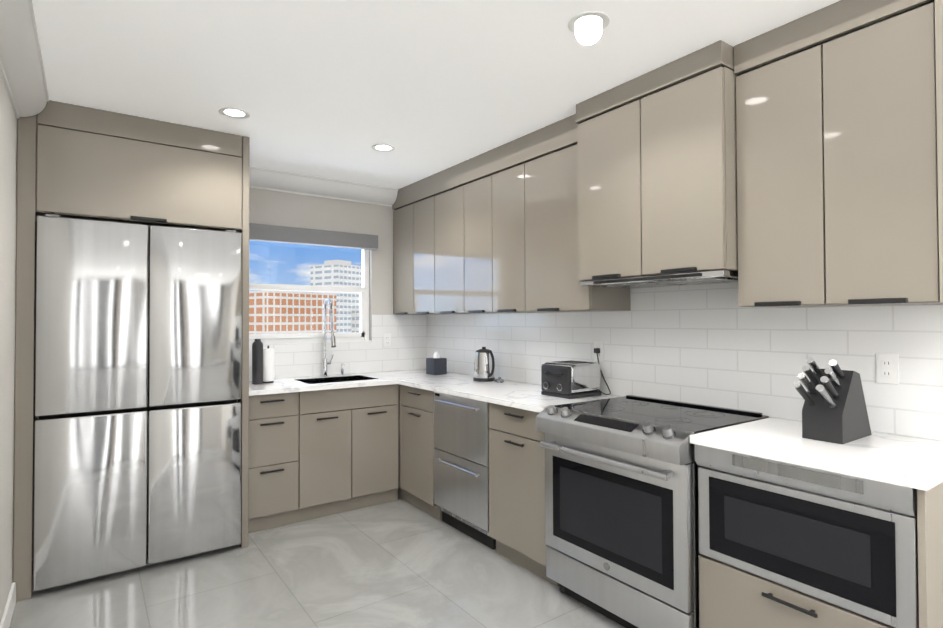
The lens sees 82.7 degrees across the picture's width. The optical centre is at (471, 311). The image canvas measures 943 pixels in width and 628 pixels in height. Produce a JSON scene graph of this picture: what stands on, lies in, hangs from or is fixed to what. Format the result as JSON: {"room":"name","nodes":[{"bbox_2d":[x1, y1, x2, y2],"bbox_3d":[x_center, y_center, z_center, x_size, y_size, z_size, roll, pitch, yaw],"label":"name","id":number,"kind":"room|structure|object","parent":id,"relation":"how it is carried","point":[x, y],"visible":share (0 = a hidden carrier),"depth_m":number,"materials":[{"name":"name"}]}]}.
{"room":"kitchen","nodes":[
{"label":"kitchen","id":0,"kind":"room"},
{"bbox_2d":[0,73,17,622],"bbox_3d":[-0.980,0.072,0.741,0.150,2.585,6.300,0,-1,-36],"label":"wall","id":1,"kind":"structure","parent":0,"point":[8,169],"depth_m":2.37,"materials":[{"name":"white paint"}]},
{"bbox_2d":[0,582,15,627],"bbox_3d":[-0.680,1.309,0.450,0.016,0.100,5.215,0,-1,-36],"label":"baseboard","id":2,"kind":"structure","parent":1,"relation":"attached to","point":[8,612],"depth_m":2.39,"materials":[{"name":"white paint"}]},
{"bbox_2d":[0,0,48,118],"bbox_3d":[-0.644,-1.040,0.519,0.124,0.126,5.215,0,-1,-36],"label":"crown molding","id":3,"kind":"structure","parent":1,"relation":"attached to","point":[22,72],"depth_m":2.11,"materials":[{"name":"white paint"}]},
{"bbox_2d":[9,497,624,627],"bbox_3d":[0.217,1.424,1.571,3.080,0.100,6.300,0,-1,-36],"label":"floor","id":4,"kind":"structure","parent":0,"point":[400,563],"depth_m":2.71,"materials":[{"name":"tile"}]},
{"bbox_2d":[13,100,249,601],"bbox_3d":[-1.990,0.176,3.212,1.074,2.462,0.796,0,-1,-36],"label":"enclosure","id":5,"kind":"object","parent":4,"relation":"on","point":[78,162],"visible":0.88,"depth_m":2.82,"materials":[{"name":"beige laminate"}]},
{"bbox_2d":[33,214,241,590],"bbox_3d":[-1.959,0.461,3.193,0.952,1.884,0.740,0,-1,-36],"label":"fridge","id":6,"kind":"object","parent":4,"relation":"on","point":[138,395],"visible":1,"depth_m":2.85,"materials":[{"name":"metal"}]},
{"bbox_2d":[248,384,398,532],"bbox_3d":[-1.145,0.974,3.906,1.116,0.882,0.623,0,-1,-36],"label":"base cabinet","id":7,"kind":"object","parent":4,"relation":"on","point":[304,464],"visible":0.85,"depth_m":3.65,"materials":[{"name":"brown"}]},
{"bbox_2d":[249,377,312,395],"bbox_3d":[-1.417,0.516,3.725,0.458,0.030,0.360,0,-1,-36],"label":"countertop","id":8,"kind":"structure","parent":7,"relation":"on","point":[283,385],"depth_m":3.57,"materials":[{"name":"stone"}]},
{"bbox_2d":[252,339,262,383],"bbox_3d":[-1.491,0.344,3.736,0.072,0.313,0.072,0,-1,-36],"label":"bottle","id":9,"kind":"object","parent":8,"relation":"on","point":[257,361],"visible":1,"depth_m":3.71,"materials":[{"name":"grey metal"}]},
{"bbox_2d":[263,346,274,382],"bbox_3d":[-1.439,0.370,3.794,0.084,0.262,0.084,0,-1,-36],"label":"paper towel holder","id":10,"kind":"object","parent":8,"relation":"on","point":[268,365],"visible":0.92,"depth_m":3.76,"materials":[{"name":"white paper"}]},
{"bbox_2d":[321,298,335,376],"bbox_3d":[-1.089,0.199,4.153,0.090,0.613,0.232,0,-1,-36],"label":"faucet","id":11,"kind":"object","parent":8,"relation":"on","point":[332,338],"visible":1,"depth_m":4.19,"materials":[{"name":"silver metal"}]},
{"bbox_2d":[294,375,377,413],"bbox_3d":[-1.009,0.611,4.010,0.536,0.210,0.366,0,-1,-36],"label":"sink","id":12,"kind":"object","parent":8,"relation":"in","point":[333,379],"visible":0.1,"depth_m":4.17,"materials":[{"name":"black metal"}]},
{"bbox_2d":[398,384,441,519],"bbox_3d":[-0.152,0.972,3.966,0.596,0.882,0.488,0,-1,-36],"label":"base cabinet","id":13,"kind":"object","parent":4,"relation":"on","point":[415,405],"depth_m":3.78,"materials":[{"name":"brown"}]},
{"bbox_2d":[434,391,495,549],"bbox_3d":[0.143,0.962,3.505,0.618,0.876,0.594,0,-1,-36],"label":"drawers","id":14,"kind":"object","parent":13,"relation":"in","point":[461,463],"visible":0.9,"depth_m":3.31,"materials":[{"name":"metal"}]},
{"bbox_2d":[489,403,559,585],"bbox_3d":[0.488,0.955,3.069,0.596,0.882,0.505,0,-1,-36],"label":"base cabinet","id":15,"kind":"object","parent":4,"relation":"on","point":[516,455],"depth_m":2.89,"materials":[{"name":"brown"}]},
{"bbox_2d":[357,369,621,412],"bbox_3d":[-0.026,0.512,3.740,0.640,0.030,2.192,0,-1,-36],"label":"countertop","id":16,"kind":"structure","parent":15,"relation":"on","point":[526,396],"depth_m":3.47,"materials":[{"name":"stone"}]},
{"bbox_2d":[340,363,345,374],"bbox_3d":[-1.023,0.459,4.272,0.038,0.098,0.079,0,-1,-36],"label":"soap dispenser","id":17,"kind":"object","parent":16,"relation":"on","point":[342,370],"visible":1,"depth_m":4.28,"materials":[{"name":"silver metal"}]},
{"bbox_2d":[426,351,446,374],"bbox_3d":[-0.286,0.411,4.359,0.125,0.190,0.125,0,-1,-36],"label":"tissue box","id":18,"kind":"object","parent":16,"relation":"on","point":[436,364],"visible":1,"depth_m":4.31,"materials":[{"name":"grey plastic"}]},
{"bbox_2d":[473,347,494,381],"bbox_3d":[0.100,0.375,3.871,0.156,0.245,0.208,0,-1,-36],"label":"kettle","id":19,"kind":"object","parent":16,"relation":"on","point":[484,365],"visible":1,"depth_m":3.82,"materials":[{"name":"silver metal"}]},
{"bbox_2d":[495,377,503,382],"bbox_3d":[0.196,0.474,3.743,0.068,0.041,0.067,0,-1,-36],"label":"strainer","id":20,"kind":"object","parent":16,"relation":"on","point":[499,380],"visible":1,"depth_m":3.72,"materials":[{"name":"metal"}]},
{"bbox_2d":[541,348,610,398],"bbox_3d":[0.605,0.350,3.111,0.336,0.268,0.288,0,-1,-36],"label":"toaster","id":21,"kind":"object","parent":16,"relation":"on","point":[571,379],"visible":1,"depth_m":3.03,"materials":[{"name":"silver metal"}]},
{"bbox_2d":[690,417,942,490],"bbox_3d":[1.284,0.478,1.922,0.623,0.030,0.706,0,-1,-36],"label":"countertop","id":22,"kind":"structure","parent":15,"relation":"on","point":[912,462],"depth_m":1.79,"materials":[{"name":"stone"}]},
{"bbox_2d":[793,357,871,443],"bbox_3d":[1.314,0.314,1.964,0.381,0.298,0.130,0,-1,-36],"label":"knife block","id":23,"kind":"object","parent":22,"relation":"on","point":[834,409],"visible":1,"depth_m":1.92,"materials":[{"name":"black plastic"}]},
{"bbox_2d":[536,395,768,627],"bbox_3d":[0.816,0.916,2.500,0.704,0.938,0.786,0,-1,-36],"label":"range","id":24,"kind":"object","parent":4,"relation":"on","point":[621,515],"visible":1,"depth_m":2.28,"materials":[{"name":"metal"}]},
{"bbox_2d":[699,554,942,627],"bbox_3d":[1.297,1.146,1.934,0.596,0.460,0.667,0,-1,-36],"label":"base cabinet","id":25,"kind":"object","parent":4,"relation":"on","point":[730,596],"depth_m":1.81,"materials":[{"name":"brown"}]},
{"bbox_2d":[695,444,918,627],"bbox_3d":[1.280,0.705,1.930,0.602,0.416,0.659,0,-1,-36],"label":"microwave","id":26,"kind":"object","parent":25,"relation":"in","point":[848,542],"visible":0.85,"depth_m":1.70,"materials":[{"name":"metal"}]},
{"bbox_2d":[249,188,419,380],"bbox_3d":[-1.575,0.127,4.094,2.780,2.585,0.150,0,-1,-36],"label":"wall","id":27,"kind":"structure","parent":0,"point":[269,207],"depth_m":4.41,"materials":[{"name":"white paint"}]},
{"bbox_2d":[249,241,370,344],"bbox_3d":[-1.313,-0.179,4.259,1.073,0.858,0.105,0,-1,-36],"label":"window","id":28,"kind":"structure","parent":27,"relation":"in","point":[362,335],"depth_m":4.31,"materials":[{"name":"white plastic"}]},
{"bbox_2d":[249,223,377,249],"bbox_3d":[-1.264,-0.584,4.176,1.143,0.117,0.076,0,-1,-36],"label":"shade valance","id":29,"kind":"object","parent":28,"relation":"attached to","point":[280,234],"visible":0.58,"depth_m":4.15,"materials":[{"name":"grey fabric"}]},
{"bbox_2d":[249,166,397,206],"bbox_3d":[-1.205,-0.980,4.210,1.342,0.126,0.124,0,-1,-36],"label":"crown molding","id":30,"kind":"structure","parent":27,"relation":"attached to","point":[280,181],"depth_m":4.20,"materials":[{"name":"white paint"}]},
{"bbox_2d":[249,315,426,379],"bbox_3d":[-1.093,0.266,4.338,1.690,0.488,0.010,0,-1,-36],"label":"backsplash","id":31,"kind":"structure","parent":27,"relation":"attached to","point":[407,350],"depth_m":4.50,"materials":[{"name":"tile"}]},
{"bbox_2d":[383,333,390,346],"bbox_3d":[-0.721,0.244,4.592,0.072,0.116,0.008,0,-1,-36],"label":"outlet","id":32,"kind":"object","parent":31,"relation":"attached to","point":[386,340],"visible":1,"depth_m":4.59,"materials":[{"name":"white plastic"}]},
{"bbox_2d":[32,0,839,188],"bbox_3d":[0.208,-1.151,1.611,3.080,0.120,6.300,0,-1,-36],"label":"ceiling","id":33,"kind":"structure","parent":0,"point":[334,89],"depth_m":2.33,"materials":[{"name":"white paint"}]},
{"bbox_2d":[219,107,249,118],"bbox_3d":[-1.267,-1.062,2.867,0.156,0.007,0.156,0,-1,-36],"label":"recessed light","id":34,"kind":"object","parent":33,"relation":"in","point":[233,112],"visible":1,"depth_m":2.87,"materials":[{"name":"white paint"}]},
{"bbox_2d":[371,144,395,151],"bbox_3d":[-0.567,-1.055,3.453,0.156,0.007,0.156,0,-1,-36],"label":"recessed light","id":35,"kind":"object","parent":33,"relation":"in","point":[383,147],"visible":0.98,"depth_m":3.45,"materials":[{"name":"white paint"}]},
{"bbox_2d":[568,11,609,34],"bbox_3d":[0.439,-1.081,2.009,0.156,0.007,0.156,0,-1,-36],"label":"recessed light","id":36,"kind":"object","parent":33,"relation":"in","point":[588,22],"visible":1,"depth_m":2.01,"materials":[{"name":"white paint"}]},
{"bbox_3d":[1.404,0.091,2.443,0.150,2.585,6.300,0,-1,-36],"label":"wall","id":37,"kind":"structure","parent":0,"visible":0},
{"bbox_2d":[576,40,737,280],"bbox_3d":[0.937,-0.620,2.567,0.452,0.914,0.782,0,-1,-36],"label":"upper cabinet","id":38,"kind":"object","parent":37,"relation":"attached to","point":[657,167],"visible":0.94,"depth_m":2.36,"materials":[{"name":"brown"}]},
{"bbox_2d":[580,270,737,288],"bbox_3d":[0.947,-0.147,2.565,0.416,0.029,0.766,0,-1,-36],"label":"hood insert","id":39,"kind":"object","parent":38,"relation":"attached to","point":[698,278],"visible":0.85,"depth_m":2.43,"materials":[{"name":"metal"}]},
{"bbox_2d":[427,282,942,440],"bbox_3d":[0.700,0.133,3.291,0.010,0.708,3.800,0,-1,-36],"label":"wall","id":40,"kind":"structure","parent":37,"relation":"attached to","point":[716,345],"depth_m":2.58,"materials":[{"name":"tile"}]},
{"bbox_2d":[392,184,411,314],"bbox_3d":[-0.439,-0.509,4.585,0.344,1.063,0.363,0,-1,-36],"label":"upper cabinet","id":41,"kind":"object","parent":40,"relation":"attached to","point":[402,207],"depth_m":4.49,"materials":[{"name":"brown laminate"}]},
{"bbox_2d":[412,175,439,314],"bbox_3d":[-0.240,-0.514,4.307,0.344,1.063,0.320,0,-1,-36],"label":"upper cabinet","id":42,"kind":"object","parent":40,"relation":"attached to","point":[421,189],"depth_m":4.23,"materials":[{"name":"brown laminate"}]},
{"bbox_2d":[432,163,459,313],"bbox_3d":[-0.033,-0.519,4.017,0.344,1.063,0.394,0,-1,-36],"label":"upper cabinet","id":43,"kind":"object","parent":40,"relation":"attached to","point":[445,183],"depth_m":3.94,"materials":[{"name":"brown laminate"}]},
{"bbox_2d":[460,151,487,313],"bbox_3d":[0.175,-0.524,3.725,0.344,1.063,0.322,0,-1,-36],"label":"upper cabinet","id":44,"kind":"object","parent":40,"relation":"attached to","point":[473,171],"depth_m":3.66,"materials":[{"name":"brown"}]},
{"bbox_2d":[488,138,519,313],"bbox_3d":[0.362,-0.529,3.463,0.344,1.063,0.322,0,-1,-36],"label":"upper cabinet","id":45,"kind":"object","parent":40,"relation":"attached to","point":[494,230],"depth_m":3.39,"materials":[{"name":"brown"}]},
{"bbox_2d":[520,114,630,312],"bbox_3d":[0.604,-0.535,3.125,0.344,1.063,0.509,0,-1,-36],"label":"upper cabinet","id":46,"kind":"object","parent":40,"relation":"attached to","point":[549,282],"depth_m":3.04,"materials":[{"name":"brown"}]},
{"bbox_2d":[594,342,603,361],"bbox_3d":[0.758,0.237,3.192,0.008,0.116,0.072,0,-1,-36],"label":"electrical outlet","id":47,"kind":"object","parent":40,"relation":"attached to","point":[600,345],"visible":0.81,"depth_m":3.18,"materials":[{"name":"white plastic"}]},
{"bbox_2d":[734,0,942,307],"bbox_3d":[1.394,-0.555,2.003,0.362,1.064,0.656,0,-1,-36],"label":"upper cabinet","id":48,"kind":"object","parent":40,"relation":"attached to","point":[839,123],"visible":1,"depth_m":1.87,"materials":[{"name":"brown"}]},
{"bbox_2d":[876,353,898,384],"bbox_3d":[1.581,0.216,2.039,0.008,0.116,0.072,0,-1,-36],"label":"electrical outlet","id":49,"kind":"object","parent":40,"relation":"attached to","point":[887,368],"visible":1,"depth_m":2.04,"materials":[{"name":"white plastic"}]},
{"label":"outside","id":50,"kind":"structure","parent":0,"visible":0},
{"bbox_3d":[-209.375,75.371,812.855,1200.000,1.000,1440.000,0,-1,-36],"label":"ground","id":51,"kind":"structure","parent":50,"visible":0},
{"bbox_2d":[249,284,337,333],"bbox_3d":[-67.029,27.445,197.643,16.600,74.500,30.600,-1,-1,36],"label":"building","id":52,"kind":"structure","parent":51,"relation":"on","point":[280,310],"depth_m":188.74,"materials":[{"name":"orange brick"}]},
{"bbox_2d":[310,260,361,332],"bbox_3d":[-75.428,18.870,302.414,21.600,95.000,21.600,-1,-1,32],"label":"tower","id":53,"kind":"structure","parent":51,"relation":"on","point":[340,265],"depth_m":294.28,"materials":[{"name":"white concrete"}]},
{"bbox_2d":[350,309,359,332],"bbox_3d":[-37.258,30.599,229.912,18.600,69.000,22.600,-1,-1,44],"label":"building","id":54,"kind":"structure","parent":51,"relation":"on","point":[355,312],"depth_m":226.35,"materials":[{"name":"white concrete"}]}
]}

